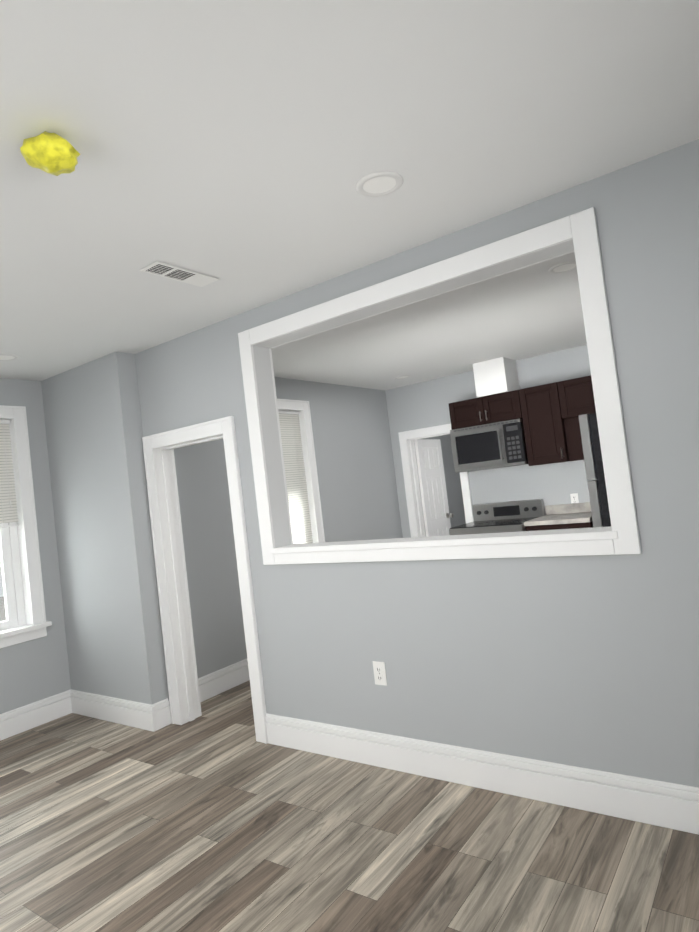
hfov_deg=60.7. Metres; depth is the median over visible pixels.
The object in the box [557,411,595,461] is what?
upper cabinet
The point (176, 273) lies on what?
ceiling vent
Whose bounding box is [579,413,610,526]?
fridge
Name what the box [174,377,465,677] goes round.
wall
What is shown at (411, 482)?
door frame
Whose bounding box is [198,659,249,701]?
baseboard
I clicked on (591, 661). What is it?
wall
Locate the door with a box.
[414,439,453,536]
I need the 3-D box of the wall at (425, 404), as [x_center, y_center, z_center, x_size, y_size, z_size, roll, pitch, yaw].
[2.366,0.093,5.481,4.935,2.440,0.130,-8,-3,36]
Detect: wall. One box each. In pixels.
[0,378,70,713]
[41,352,171,722]
[135,139,698,787]
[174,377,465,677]
[385,345,596,537]
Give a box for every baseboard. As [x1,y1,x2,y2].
[0,689,71,740]
[70,689,155,731]
[152,698,170,730]
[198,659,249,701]
[265,713,698,834]
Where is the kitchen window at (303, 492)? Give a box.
[277,399,324,543]
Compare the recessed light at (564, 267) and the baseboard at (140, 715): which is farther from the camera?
the baseboard at (140, 715)
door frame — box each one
[142,416,267,743]
[398,423,473,536]
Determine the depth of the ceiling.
1.90 m
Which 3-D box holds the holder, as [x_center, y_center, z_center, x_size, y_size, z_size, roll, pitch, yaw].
[-0.823,-0.863,1.649,0.146,0.098,0.157,-8,-3,36]
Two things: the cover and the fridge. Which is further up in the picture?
the cover
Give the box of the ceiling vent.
[140,261,218,286]
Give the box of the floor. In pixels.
[0,680,698,931]
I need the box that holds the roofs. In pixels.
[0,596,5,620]
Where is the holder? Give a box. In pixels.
[20,131,79,175]
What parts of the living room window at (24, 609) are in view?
glass, sash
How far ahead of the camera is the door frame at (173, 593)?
3.87 m
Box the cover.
[473,357,519,397]
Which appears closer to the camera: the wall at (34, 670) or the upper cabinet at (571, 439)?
the wall at (34, 670)
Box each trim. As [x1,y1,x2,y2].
[238,207,641,564]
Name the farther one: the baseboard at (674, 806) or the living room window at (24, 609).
the living room window at (24, 609)
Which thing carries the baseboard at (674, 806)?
attached to the wall at (591, 661)
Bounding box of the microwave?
[450,419,527,472]
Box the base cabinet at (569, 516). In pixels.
[524,502,592,530]
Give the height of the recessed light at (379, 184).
0.006 m
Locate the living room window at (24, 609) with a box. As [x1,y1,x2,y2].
[0,405,51,647]
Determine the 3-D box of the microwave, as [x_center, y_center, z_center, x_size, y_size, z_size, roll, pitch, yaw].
[1.398,-0.190,5.813,0.712,0.423,0.434,-8,-3,36]
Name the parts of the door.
knob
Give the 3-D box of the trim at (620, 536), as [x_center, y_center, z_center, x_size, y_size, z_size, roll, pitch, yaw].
[0.271,-0.218,2.874,1.943,1.320,0.178,-8,-3,36]
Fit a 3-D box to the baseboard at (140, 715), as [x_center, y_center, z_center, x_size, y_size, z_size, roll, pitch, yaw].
[-1.632,1.652,4.061,0.982,0.165,0.016,-8,-3,36]
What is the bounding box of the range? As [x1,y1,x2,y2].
[449,499,544,534]
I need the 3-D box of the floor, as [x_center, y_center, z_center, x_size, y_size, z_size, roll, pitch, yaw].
[0.852,1.490,3.706,5.926,0.120,8.980,-8,-3,36]
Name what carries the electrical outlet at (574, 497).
attached to the wall at (425, 404)
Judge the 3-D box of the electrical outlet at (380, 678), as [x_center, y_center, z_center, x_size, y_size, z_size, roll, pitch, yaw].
[0.148,1.018,2.932,0.070,0.114,0.008,-8,-3,36]
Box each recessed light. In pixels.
[0,354,19,360]
[356,171,402,196]
[394,375,409,378]
[548,261,576,273]
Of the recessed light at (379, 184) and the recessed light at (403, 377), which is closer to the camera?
the recessed light at (379, 184)
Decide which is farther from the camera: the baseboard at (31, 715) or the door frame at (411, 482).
the door frame at (411, 482)
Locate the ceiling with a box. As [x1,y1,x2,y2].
[0,0,698,389]
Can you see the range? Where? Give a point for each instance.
(512, 516)
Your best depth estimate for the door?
6.90 m
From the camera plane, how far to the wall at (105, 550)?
4.03 m
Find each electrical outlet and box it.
[372,661,386,685]
[570,493,578,503]
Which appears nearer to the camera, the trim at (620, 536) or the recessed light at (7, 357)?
the trim at (620, 536)
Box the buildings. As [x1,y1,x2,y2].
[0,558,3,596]
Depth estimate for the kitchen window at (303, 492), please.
5.48 m
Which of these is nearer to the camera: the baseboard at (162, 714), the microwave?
the baseboard at (162, 714)

